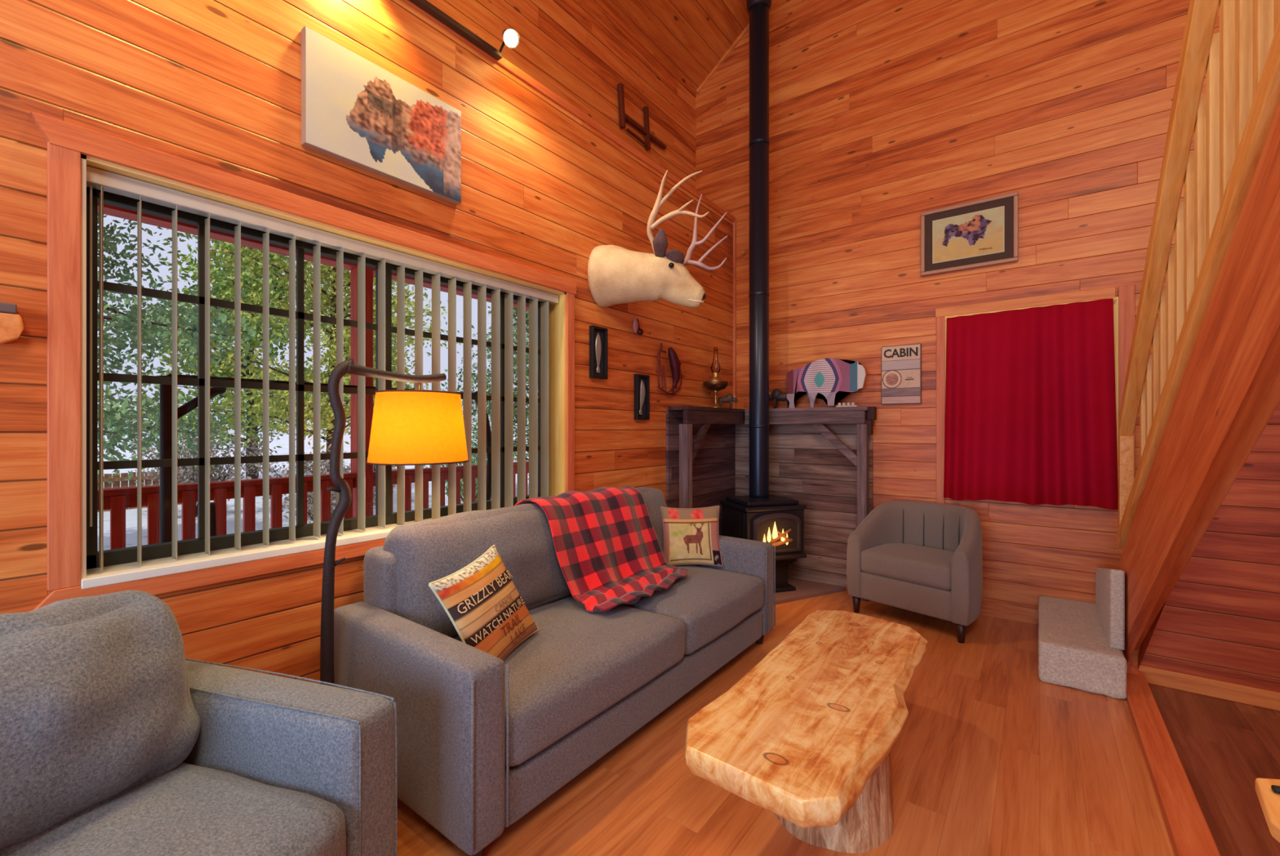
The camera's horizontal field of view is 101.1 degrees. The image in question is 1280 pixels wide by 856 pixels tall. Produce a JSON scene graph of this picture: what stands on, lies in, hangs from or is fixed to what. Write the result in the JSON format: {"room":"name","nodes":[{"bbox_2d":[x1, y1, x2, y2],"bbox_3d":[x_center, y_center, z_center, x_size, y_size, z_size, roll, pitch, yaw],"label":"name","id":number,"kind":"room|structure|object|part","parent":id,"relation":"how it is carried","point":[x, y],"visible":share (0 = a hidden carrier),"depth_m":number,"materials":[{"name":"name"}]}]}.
{"room":"cabin living room","nodes":[
{"label":"cabin living room","id":0,"kind":"room"},
{"bbox_2d":[0,0,733,683],"bbox_3d":[-1.372,-0.303,2.057,0.208,3.206,7.118,0,0,37],"label":"wall","id":1,"kind":"structure","parent":0,"point":[215,84],"depth_m":1.98,"materials":[{"name":"brown wood"}]},
{"bbox_2d":[0,302,24,344],"bbox_3d":[-1.883,-0.279,1.165,0.054,0.107,0.678,0,0,37],"label":"wall plaque","id":2,"kind":"object","parent":1,"relation":"attached to","point":[11,326],"visible":1,"depth_m":1.40,"materials":[{"name":"brown wood"}]},
{"bbox_2d":[30,111,576,609],"bbox_3d":[-1.119,-0.173,2.375,0.235,1.397,2.168,0,0,37],"label":"window","id":3,"kind":"structure","parent":1,"relation":"in","point":[73,571],"depth_m":1.78,"materials":[{"name":"brown wood"}]},
{"bbox_3d":[-1.648,-0.174,1.508,0.016,1.264,0.065,0,0,37],"label":"casing","id":4,"kind":"part","parent":3,"relation":"part of","materials":[{"name":"brown wood"}]},
{"bbox_3d":[-1.113,0.454,2.384,0.235,0.028,1.978,0,0,37],"label":"sill","id":5,"kind":"part","parent":3,"relation":"part of","materials":[{"name":"white paint"}]},
{"bbox_3d":[-1.163,-0.170,2.421,0.050,1.232,1.952,0,0,37],"label":"frame","id":6,"kind":"part","parent":3,"relation":"part of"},
{"bbox_2d":[86,165,558,571],"bbox_3d":[-1.088,-0.176,2.360,0.076,1.220,1.946,0,0,37],"label":"vertical blind","id":7,"kind":"object","parent":3,"relation":"attached to","point":[96,178],"visible":0.8,"depth_m":2.17,"materials":[{"name":"white metal"}]},
{"bbox_3d":[-1.671,-0.220,1.603,0.005,1.040,0.006,0,0,-41],"label":"pull cord","id":8,"kind":"part","parent":7,"relation":"part of","materials":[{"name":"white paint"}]},
{"bbox_3d":[-0.414,-0.173,3.133,0.016,1.262,0.060,0,0,37],"label":"casing","id":9,"kind":"part","parent":3,"relation":"part of","materials":[{"name":"brown wood"}]},
{"bbox_2d":[301,26,461,204],"bbox_3d":[-1.068,-1.290,2.253,0.036,0.440,0.672,0,0,37],"label":"canvas painting","id":10,"kind":"object","parent":1,"relation":"attached to","point":[355,111],"visible":1,"depth_m":2.19},
{"bbox_2d":[408,0,519,60],"bbox_3d":[-1.163,-1.949,2.004,0.159,0.128,1.687,0,0,37],"label":"track light","id":11,"kind":"object","parent":1,"relation":"attached to","point":[511,37],"visible":1,"depth_m":2.55,"materials":[{"name":"metal"}]},
{"bbox_3d":[-0.693,-1.940,2.667,0.065,0.086,0.011,0,0,27],"label":"stem","id":12,"kind":"part","parent":11,"relation":"part of","materials":[{"name":"brown metal"}]},
{"bbox_3d":[-0.642,-1.939,2.620,0.055,0.057,0.071,0,0,37],"label":"bulb","id":13,"kind":"part","parent":11,"relation":"part of","materials":[{"name":"beige glass"}]},
{"bbox_2d":[402,0,735,222],"bbox_3d":[-1.303,-1.903,2.005,0.064,0.045,7.118,0,0,37],"label":"trim","id":14,"kind":"structure","parent":1,"relation":"attached to","point":[503,62],"depth_m":3.17,"materials":[{"name":"brown wood"}]},
{"bbox_2d":[589,324,607,378],"bbox_3d":[-0.261,-0.473,3.318,0.034,0.323,0.140,0,0,37],"label":"frame","id":15,"kind":"object","parent":1,"relation":"attached to","point":[597,335],"visible":1,"depth_m":3.31,"materials":[{"name":"black wood"}]},
{"bbox_2d":[632,318,643,334],"bbox_3d":[-0.014,-0.699,3.637,0.081,0.112,0.042,0,0,-27],"label":"wall ornament","id":16,"kind":"object","parent":1,"relation":"attached to","point":[636,326],"visible":1,"depth_m":3.62,"materials":[{"name":"brown wood"}]},
{"bbox_3d":[-0.001,-0.698,3.641,0.042,0.110,0.054,0,0,37],"label":"knob","id":17,"kind":"part","parent":16,"relation":"part of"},
{"bbox_2d":[634,373,649,419],"bbox_3d":[0.013,-0.215,3.679,0.034,0.314,0.140,0,0,37],"label":"frame","id":18,"kind":"object","parent":1,"relation":"attached to","point":[642,382],"visible":1,"depth_m":3.68,"materials":[{"name":"black wood"}]},
{"bbox_2d":[587,169,727,307],"bbox_3d":[0.133,-1.127,3.286,0.746,0.801,0.532,0,0,30],"label":"deer mount","id":19,"kind":"object","parent":1,"relation":"attached to","point":[616,274],"visible":1,"depth_m":3.16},
{"bbox_2d":[657,342,682,394],"bbox_3d":[0.253,-0.437,3.926,0.090,0.376,0.332,0,0,37],"label":"metal wall sculpture","id":20,"kind":"object","parent":1,"relation":"attached to","point":[675,364],"visible":1,"depth_m":3.89,"materials":[{"name":"brown metal"}]},
{"bbox_2d":[426,0,695,189],"bbox_3d":[-1.598,-2.530,2.228,0.360,1.460,7.118,0,0,37],"label":"wall","id":21,"kind":"structure","parent":0,"point":[580,51],"depth_m":3.94,"materials":[{"name":"brown wood"}]},
{"bbox_2d":[97,212,528,311],"bbox_3d":[-0.521,-1.670,5.731,2.840,0.300,15.500,0,0,37],"label":"porch roof","id":22,"kind":"structure","parent":21,"relation":"attached to","point":[98,212],"depth_m":4.31,"materials":[{"name":"red wood"}]},
{"bbox_2d":[97,202,528,310],"bbox_3d":[-1.262,-1.472,6.293,0.140,0.135,15.500,0,0,37],"label":"beam","id":23,"kind":"structure","parent":22,"relation":"attached to","point":[108,209],"depth_m":3.94,"materials":[{"name":"black wood"}]},
{"bbox_2d":[617,82,666,150],"bbox_3d":[0.027,-2.508,4.353,0.036,0.358,0.633,0,0,37],"label":"wooden rack","id":24,"kind":"object","parent":21,"relation":"attached to","point":[623,117],"visible":1,"depth_m":4.29,"materials":[{"name":"brown wood"}]},
{"bbox_2d":[600,0,749,93],"bbox_3d":[0.776,-4.410,0.427,6.280,2.580,7.118,0,0,37],"label":"ceiling","id":25,"kind":"structure","parent":0,"point":[691,37],"depth_m":4.51,"materials":[{"name":"brown wood"}]},
{"bbox_2d":[397,589,1279,855],"bbox_3d":[0.833,1.360,0.477,6.250,0.120,7.268,0,0,37],"label":"floor","id":26,"kind":"structure","parent":0,"point":[989,757],"depth_m":1.96,"materials":[{"name":"brown wood"}]},
{"bbox_2d":[0,589,397,855],"bbox_3d":[-1.188,0.850,1.042,0.926,0.900,0.992,0,0,17],"label":"armchair","id":27,"kind":"object","parent":26,"relation":"on","point":[114,741],"visible":1,"depth_m":1.20,"materials":[{"name":"grey fabric"}]},
{"bbox_2d":[0,589,200,855],"bbox_3d":[-1.357,0.657,1.091,0.380,0.513,0.709,0,0,17],"label":"cushion","id":28,"kind":"object","parent":27,"relation":"on","point":[100,708],"depth_m":1.14,"materials":[{"name":"grey fabric"}]},
{"bbox_2d":[7,761,346,855],"bbox_3d":[-1.109,0.943,1.018,0.760,0.229,0.669,0,0,17],"label":"seat cushion","id":29,"kind":"object","parent":27,"relation":"on","point":[175,808],"depth_m":1.15,"materials":[{"name":"grey fabric"}]},
{"bbox_3d":[-1.071,0.965,1.438,0.888,0.550,0.167,0,0,17],"label":"armrest","id":30,"kind":"part","parent":27,"relation":"part of","materials":[{"name":"grey fabric"}]},
{"bbox_2d":[320,356,468,686],"bbox_3d":[-0.992,0.520,2.026,0.383,1.560,0.672,0,0,43],"label":"floor lamp","id":31,"kind":"object","parent":26,"relation":"on","point":[410,427],"visible":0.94,"depth_m":1.97,"materials":[{"name":"yellow fabric"}]},
{"bbox_3d":[-0.949,-0.220,2.057,0.048,0.078,0.417,0,0,37],"label":"arm","id":32,"kind":"part","parent":31,"relation":"part of","materials":[{"name":"brown wood"}]},
{"bbox_3d":[-0.893,-0.003,2.132,0.376,0.275,0.376,0,0,37],"label":"lamp shade","id":33,"kind":"part","parent":31,"relation":"part of","materials":[{"name":"yellow fabric"}]},
{"bbox_2d":[417,382,421,390],"bbox_3d":[-0.893,-0.118,2.132,0.036,0.157,0.036,0,0,37],"label":"socket","id":34,"kind":"object","parent":31,"relation":"attached to","point":[419,383],"depth_m":2.13,"materials":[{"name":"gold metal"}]},
{"bbox_2d":[333,486,775,855],"bbox_3d":[-0.190,0.837,2.614,0.937,0.926,2.157,0,0,37],"label":"sofa","id":35,"kind":"object","parent":26,"relation":"on","point":[483,739],"visible":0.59,"depth_m":1.98,"materials":[{"name":"grey fabric"}]},
{"bbox_3d":[-0.481,0.843,2.835,0.205,0.715,1.905,0,0,37],"label":"frame","id":36,"kind":"part","parent":35,"relation":"part of","materials":[{"name":"grey fabric"}]},
{"bbox_3d":[-0.800,0.963,1.816,0.918,0.551,0.147,0,0,37],"label":"armrest","id":37,"kind":"part","parent":35,"relation":"part of","materials":[{"name":"grey fabric"}]},
{"bbox_2d":[382,502,571,636],"bbox_3d":[-0.679,0.626,2.434,0.320,0.503,0.952,0,0,37],"label":"cushion","id":38,"kind":"object","parent":35,"relation":"on","point":[419,553],"depth_m":2.23,"materials":[{"name":"grey fabric"}]},
{"bbox_2d":[428,544,538,659],"bbox_3d":[-0.569,0.684,1.990,0.197,0.403,0.441,0,0,18],"label":"throw pillow","id":39,"kind":"object","parent":35,"relation":"on","point":[481,599],"visible":0.95,"depth_m":1.93,"materials":[{"name":"fabric"}]},
{"bbox_2d":[450,594,684,766],"bbox_3d":[-0.381,0.966,2.224,0.771,0.246,1.020,0,0,37],"label":"seat cushion","id":40,"kind":"object","parent":35,"relation":"on","point":[582,668],"depth_m":1.99,"materials":[{"name":"grey fabric"}]},
{"bbox_2d":[515,485,688,611],"bbox_3d":[-0.164,0.600,2.875,0.758,0.504,0.893,0,0,37],"label":"plaid throw","id":41,"kind":"object","parent":35,"relation":"on","point":[609,552],"visible":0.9,"depth_m":2.75,"materials":[{"name":"red fabric"}]},
{"bbox_2d":[635,486,666,551],"bbox_3d":[-0.126,0.626,3.163,0.320,0.502,0.893,0,0,37],"label":"cushion","id":42,"kind":"object","parent":35,"relation":"on","point":[654,498],"depth_m":3.29,"materials":[{"name":"grey fabric"}]},
{"bbox_2d":[660,505,723,566],"bbox_3d":[0.319,0.675,3.289,0.385,0.369,0.130,0,0,0],"label":"throw pillow","id":43,"kind":"object","parent":35,"relation":"on","point":[691,535],"visible":1,"depth_m":3.25,"materials":[{"name":"fabric"}]},
{"bbox_2d":[621,564,763,654],"bbox_3d":[0.185,0.964,2.969,0.769,0.244,0.855,0,0,37],"label":"seat cushion","id":44,"kind":"object","parent":35,"relation":"on","point":[713,604],"depth_m":2.73,"materials":[{"name":"grey fabric"}]},
{"bbox_3d":[0.415,0.963,3.417,0.918,0.551,0.147,0,0,37],"label":"armrest","id":45,"kind":"part","parent":35,"relation":"part of","materials":[{"name":"grey fabric"}]},
{"bbox_2d":[666,405,876,600],"bbox_3d":[1.018,0.569,4.009,1.236,1.462,1.117,0,0,37],"label":"mantel surround","id":46,"kind":"object","parent":26,"relation":"on","point":[820,458],"visible":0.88,"depth_m":4.29,"materials":[{"name":"brown wood"}]},
{"bbox_3d":[0.336,0.635,3.875,0.074,1.330,0.070,0,0,37],"label":"post","id":47,"kind":"part","parent":46,"relation":"part of","materials":[{"name":"brown wood"}]},
{"bbox_3d":[0.530,0.570,4.371,0.021,1.401,1.084,0,0,37],"label":"panel","id":48,"kind":"part","parent":46,"relation":"part of","materials":[{"name":"brown wood"}]},
{"bbox_2d":[702,346,728,407],"bbox_3d":[0.623,-0.413,4.335,0.208,0.500,0.208,0,0,37],"label":"oil lamp","id":49,"kind":"object","parent":46,"relation":"on","point":[715,384],"visible":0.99,"depth_m":4.29,"materials":[{"name":"gold metal"}]},
{"bbox_3d":[0.623,-0.343,4.335,0.208,0.069,0.208,0,0,37],"label":"dish","id":50,"kind":"part","parent":49,"relation":"part of","materials":[{"name":"brown glass"}]},
{"bbox_3d":[0.623,-0.408,4.335,0.116,0.110,0.116,0,0,37],"label":"burner","id":51,"kind":"part","parent":49,"relation":"part of","materials":[{"name":"gold metal"}]},
{"bbox_2d":[716,393,737,408],"bbox_3d":[0.741,-0.228,4.468,0.184,0.130,0.057,0,0,-3],"label":"figurine","id":52,"kind":"object","parent":46,"relation":"on","point":[729,397],"visible":0.96,"depth_m":4.45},
{"bbox_2d":[768,388,788,408],"bbox_3d":[1.182,-0.247,4.460,0.241,0.170,0.074,0,0,32],"label":"figurine","id":53,"kind":"object","parent":46,"relation":"on","point":[776,394],"visible":0.76,"depth_m":4.45,"materials":[{"name":"brown wood"}]},
{"bbox_3d":[1.342,0.570,4.451,1.174,1.401,0.021,0,0,37],"label":"panel","id":54,"kind":"part","parent":46,"relation":"part of","materials":[{"name":"wood"}]},
{"bbox_2d":[786,357,866,408],"bbox_3d":[1.472,-0.359,4.209,0.626,0.393,0.070,0,0,37],"label":"figurine","id":55,"kind":"object","parent":46,"relation":"on","point":[830,380],"visible":0.99,"depth_m":4.19,"materials":[{"name":"wood"}]},
{"bbox_3d":[1.691,0.635,3.998,0.070,1.330,0.072,0,0,37],"label":"post","id":56,"kind":"part","parent":46,"relation":"part of","materials":[{"name":"brown wood"}]},
{"bbox_2d":[684,609,927,853],"bbox_3d":[0.682,1.090,1.897,0.543,0.420,1.405,0,0,37],"label":"coffee table","id":57,"kind":"object","parent":26,"relation":"on","point":[806,736],"visible":1,"depth_m":1.62,"materials":[{"name":"brown wood"}]},
{"bbox_2d":[775,576,845,604],"bbox_3d":[0.896,1.285,4.033,0.975,0.030,1.187,0,0,37],"label":"hearth pad","id":58,"kind":"object","parent":26,"relation":"on","point":[805,588],"visible":0.24,"depth_m":4.13,"materials":[{"name":"tile"}]},
{"bbox_2d":[720,493,806,592],"bbox_3d":[0.986,0.917,4.226,0.524,0.705,0.507,0,0,-17],"label":"stove","id":59,"kind":"object","parent":58,"relation":"on","point":[776,520],"visible":0.67,"depth_m":4.06,"materials":[{"name":"metal"}]},
{"bbox_2d":[746,0,771,497],"bbox_3d":[0.980,-1.667,4.334,0.200,4.465,0.200,0,0,37],"label":"flue pipe","id":60,"kind":"object","parent":59,"relation":"on","point":[758,10],"visible":1,"depth_m":4.27,"materials":[{"name":"black metal"}]},
{"bbox_3d":[0.978,0.583,4.251,0.450,0.035,0.390,0,0,-17],"label":"plate","id":61,"kind":"part","parent":59,"relation":"part of","materials":[{"name":"black metal"}]},
{"bbox_3d":[1.039,0.800,4.048,0.410,0.303,0.094,0,0,-17],"label":"door frame","id":62,"kind":"part","parent":59,"relation":"part of","materials":[{"name":"metal"}]},
{"bbox_2d":[846,500,982,643],"bbox_3d":[1.929,0.917,3.611,0.596,0.765,0.785,0,0,-39],"label":"tub chair","id":63,"kind":"object","parent":26,"relation":"on","point":[924,557],"visible":1,"depth_m":3.52,"materials":[{"name":"beige fabric"}]},
{"bbox_3d":[1.528,1.240,3.718,0.056,0.120,0.056,0,0,-39],"label":"leg","id":64,"kind":"part","parent":63,"relation":"part of","materials":[{"name":"brown wood"}]},
{"bbox_3d":[1.897,1.093,3.584,0.474,0.185,0.600,0,0,-39],"label":"panel","id":65,"kind":"part","parent":63,"relation":"part of","materials":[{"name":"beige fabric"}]},
{"bbox_2d":[861,542,954,590],"bbox_3d":[1.889,0.922,3.578,0.491,0.191,0.584,0,0,-39],"label":"seat cushion","id":66,"kind":"object","parent":63,"relation":"on","point":[912,566],"depth_m":3.46,"materials":[{"name":"grey fabric"}]},
{"bbox_3d":[1.949,1.240,3.196,0.056,0.120,0.056,0,0,-39],"label":"leg","id":67,"kind":"part","parent":63,"relation":"part of","materials":[{"name":"brown wood"}]},
{"bbox_2d":[1038,567,1127,698],"bbox_3d":[2.472,1.002,2.987,0.342,0.600,0.983,0,0,37],"label":"carpeted steps","id":68,"kind":"structure","parent":26,"relation":"on","point":[1082,643],"depth_m":2.66,"materials":[{"name":"beige carpet"}]},
{"bbox_2d":[1117,0,1279,674],"bbox_3d":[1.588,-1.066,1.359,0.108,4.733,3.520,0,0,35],"label":"staircase","id":69,"kind":"structure","parent":26,"relation":"on","point":[1211,390],"depth_m":1.67,"materials":[{"name":"brown wood"}]},
{"bbox_3d":[2.573,0.320,2.788,0.059,0.560,0.052,0,0,37],"label":"newel post","id":70,"kind":"part","parent":69,"relation":"part of","materials":[{"name":"brown wood"}]},
{"bbox_3d":[1.567,-1.695,1.362,0.058,3.475,3.500,0,0,35],"label":"handrail","id":71,"kind":"part","parent":69,"relation":"part of","materials":[{"name":"brown wood"}]},
{"bbox_2d":[1255,777,1279,842],"bbox_3d":[1.200,0.940,0.631,0.609,0.720,0.663,0,0,25],"label":"side table","id":72,"kind":"object","parent":26,"relation":"on","point":[1269,801],"visible":1,"depth_m":0.82,"materials":[{"name":"brown wood"}]},
{"bbox_2d":[1271,784,1279,793],"bbox_3d":[1.044,0.572,0.824,0.078,0.013,0.011,0,0,19],"label":"pen","id":73,"kind":"object","parent":72,"relation":"on","point":[1276,788],"visible":1,"depth_m":0.83,"materials":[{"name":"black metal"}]},
{"bbox_2d":[695,0,1219,624],"bbox_3d":[2.965,-2.200,3.327,6.300,7.000,0.150,0,0,37],"label":"wall","id":74,"kind":"structure","parent":0,"point":[883,113],"depth_m":3.84,"materials":[{"name":"brown wood"}]},
{"bbox_2d":[696,0,772,93],"bbox_3d":[1.809,-4.350,4.095,3.193,2.283,0.024,0,0,37],"label":"trim","id":75,"kind":"structure","parent":74,"relation":"attached to","point":[746,29],"depth_m":4.87,"materials":[{"name":"brown wood"}]},
{"bbox_2d":[733,221,736,408],"bbox_3d":[0.853,-1.020,4.822,0.052,1.720,0.021,0,0,37],"label":"trim","id":76,"kind":"structure","parent":74,"relation":"attached to","point":[735,222],"depth_m":4.81,"materials":[{"name":"brown wood"}]},
{"bbox_2d":[881,342,921,404],"bbox_3d":[1.968,-0.403,3.973,0.275,0.445,0.023,0,0,37],"label":"sign","id":77,"kind":"object","parent":74,"relation":"attached to","point":[901,365],"visible":1,"depth_m":3.96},
{"bbox_2d":[920,191,1017,275],"bbox_3d":[2.305,-1.353,3.711,0.584,0.465,0.033,0,0,37],"label":"framed print","id":78,"kind":"object","parent":74,"relation":"attached to","point":[980,233],"visible":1,"depth_m":3.69,"materials":[{"name":"beige paper"}]},
{"bbox_2d":[943,297,1118,509],"bbox_3d":[2.538,-0.144,3.482,0.930,1.298,0.070,0,0,37],"label":"curtain","id":79,"kind":"object","parent":74,"relation":"hanging from","point":[1030,393],"visible":1,"depth_m":3.44,"materials":[{"name":"red fabric"}]},
{"bbox_2d":[935,284,1135,503],"bbox_3d":[2.608,-0.135,3.557,1.065,1.470,0.116,0,0,37],"label":"window","id":80,"kind":"structure","parent":74,"relation":"in","point":[1124,308],"depth_m":3.43,"materials":[{"name":"brown wood"}]},
{"bbox_3d":[2.180,-0.102,3.819,0.055,1.405,0.016,0,0,37],"label":"casing","id":81,"kind":"part","parent":80,"relation":"part of","materials":[{"name":"brown wood"}]},
{"bbox_3d":[2.973,-0.135,3.217,0.075,1.470,0.016,0,0,37],"label":"casing","id":82,"kind":"part","parent":80,"relation":"part of","materials":[{"name":"brown wood"}]},
{"bbox_2d":[1140,401,1279,692],"bbox_3d":[3.816,-1.035,1.924,3.048,4.730,0.080,0,0,37],"label":"wall","id":83,"kind":"structure","parent":0,"point":[1220,620],"depth_m":2.57,"materials":[{"name":"brown wood"}]},
{"bbox_2d":[1125,671,1220,855],"bbox_3d":[0.658,1.300,0.238,0.100,0.060,6.375,0,0,37],"label":"trim","id":84,"kind":"structure","parent":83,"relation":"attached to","point":[1189,832],"depth_m":1.91,"materials":[{"name":"brown wood"}]},
{"bbox_2d":[1137,664,1279,711],"bbox_3d":[3.789,1.288,1.883,3.040,0.085,0.018,0,0,37],"label":"baseboard","id":85,"kind":"structure","parent":83,"relation":"attached to","point":[1251,695],"depth_m":2.60,"materials":[{"name":"brown wood"}]},
{"label":"outside","id":86,"kind":"structure","parent":0,"visible":0},
{"bbox_3d":[-0.382,1.525,5.625,2.490,0.150,15.500,0,0,37],"label":"porch deck","id":87,"kind":"object","parent":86,"visible":0},
{"bbox_2d":[97,461,528,549],"bbox_3d":[-1.375,0.877,6.128,0.120,0.965,14.900,0,0,37],"label":"deck railing","id":88,"kind":"object","parent":87,"relation":"on","point":[116,500],"visible":0.06,"depth_m":3.95,"materials":[{"name":"red paint"}]},
{"bbox_3d":[-1.375,0.480,6.128,0.040,0.090,14.900,0,0,37],"label":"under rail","id":89,"kind":"part","parent":88,"relation":"part of","materials":[{"name":"red wood"}]},
{"bbox_3d":[-1.375,0.415,6.128,0.120,0.040,14.900,0,0,37],"label":"rail","id":90,"kind":"part","parent":88,"relation":"part of","materials":[{"name":"red wood"}]},
{"bbox_2d":[159,373,491,542],"bbox_3d":[-2.075,0.571,3.829,0.405,1.771,2.187,0,0,37],"label":"swing frame","id":91,"kind":"object","parent":87,"relation":"on","point":[165,390],"visible":0.41,"depth_m":2.86,"materials":[{"name":"black metal"}]},
{"bbox_3d":[-2.582,0.583,2.883,0.070,1.735,0.067,0,0,37],"label":"post","id":92,"kind":"part","parent":91,"relation":"part of","materials":[{"name":"black metal"}]},
{"bbox_3d":[-2.608,0.951,3.285,0.080,1.010,0.314,0,0,-9],"label":"leg","id":93,"kind":"part","parent":91,"relation":"part of","materials":[{"name":"black metal"}]},
{"bbox_3d":[-1.345,0.569,4.513,0.060,1.768,0.213,0,0,37],"label":"post","id":94,"kind":"part","parent":91,"relation":"part of","materials":[{"name":"black metal"}]},
{"bbox_2d":[350,266,373,517],"bbox_3d":[-2.472,0.022,4.682,0.130,2.855,0.140,0,0,37],"label":"porch post","id":95,"kind":"object","parent":87,"relation":"on","point":[353,272],"visible":0.43,"depth_m":4.65,"materials":[{"name":"red paint"}]},
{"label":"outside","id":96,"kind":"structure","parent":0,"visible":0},
{"bbox_2d":[97,432,528,551],"bbox_3d":[-30.758,1.596,42.178,90.000,1.076,130.000,0,0,37],"label":"snowy ground","id":97,"kind":"structure","parent":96,"point":[131,513],"depth_m":14.67,"materials":[{"name":"white snow"}]},
{"bbox_2d":[97,471,192,511],"bbox_3d":[-15.826,1.590,8.896,0.070,1.020,13.035,0,0,37],"label":"fence","id":98,"kind":"object","parent":97,"relation":"on","point":[116,478],"visible":0.05,"depth_m":13.01,"materials":[{"name":"brown wood"}]},
{"bbox_3d":[-15.825,1.255,8.873,0.040,0.090,13.000,0,0,37],"label":"fence rail","id":99,"kind":"part","parent":98,"relation":"part of","materials":[{"name":"brown wood"}]},
{"bbox_2d":[97,213,288,485],"bbox_3d":[-7.974,-2.666,7.007,6.290,9.936,6.542,0,0,-16],"label":"tree","id":100,"kind":"object","parent":97,"relation":"on","point":[124,320],"visible":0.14,"depth_m":7.24,"materials":[{"name":"green plant"}]},
{"bbox_2d":[117,422,279,516],"bbox_3d":[-10.081,0.994,12.069,2.997,2.228,2.925,0,0,37],"label":"shrub","id":101,"kind":"object","parent":97,"relation":"on","point":[189,473],"visible":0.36,"depth_m":12.04,"materials":[{"name":"green plant"}]},
{"bbox_2d":[97,231,350,479],"bbox_3d":[-13.018,-2.672,17.320,7.463,9.949,8.638,0,0,5],"label":"tree","id":102,"kind":"object","parent":97,"relation":"on","point":[218,273],"visible":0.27,"depth_m":16.65,"materials":[{"name":"green plant"}]},
{"bbox_2d":[154,228,462,471],"bbox_3d":[-6.926,-1.927,12.137,6.424,8.455,5.383,0,0,-13],"label":"tree","id":103,"kind":"object","parent":97,"relation":"on","point":[329,274],"visible":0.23,"depth_m":11.50,"materials":[{"name":"green plant"}]},
{"bbox_2d":[229,443,405,523],"bbox_3d":[-5.427,1.154,9.335,2.698,1.915,2.282,0,0,-20],"label":"shrub","id":104,"kind":"object","parent":97,"relation":"on","point":[333,494],"visible":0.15,"depth_m":9.20,"materials":[{"name":"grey plant"}]},
{"bbox_2d":[323,306,414,488],"bbox_3d":[-8.367,-0.827,17.000,3.127,6.258,3.121,0,0,37],"label":"tree","id":105,"kind":"object","parent":97,"relation":"on","point":[408,359],"visible":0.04,"depth_m":16.92,"materials":[{"name":"green plant"}]},
{"bbox_2d":[422,429,516,503],"bbox_3d":[-3.832,0.962,11.934,2.445,2.298,2.569,0,0,19],"label":"shrub","id":106,"kind":"object","parent":97,"relation":"on","point":[474,455],"visible":0.13,"depth_m":11.85,"materials":[{"name":"green plant"}]},
{"bbox_2d":[440,306,528,479],"bbox_3d":[-3.150,-1.327,15.770,6.750,7.253,5.821,0,0,-18],"label":"tree","id":107,"kind":"object","parent":97,"relation":"on","point":[489,348],"visible":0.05,"depth_m":14.79,"materials":[{"name":"green plant"}]}
]}

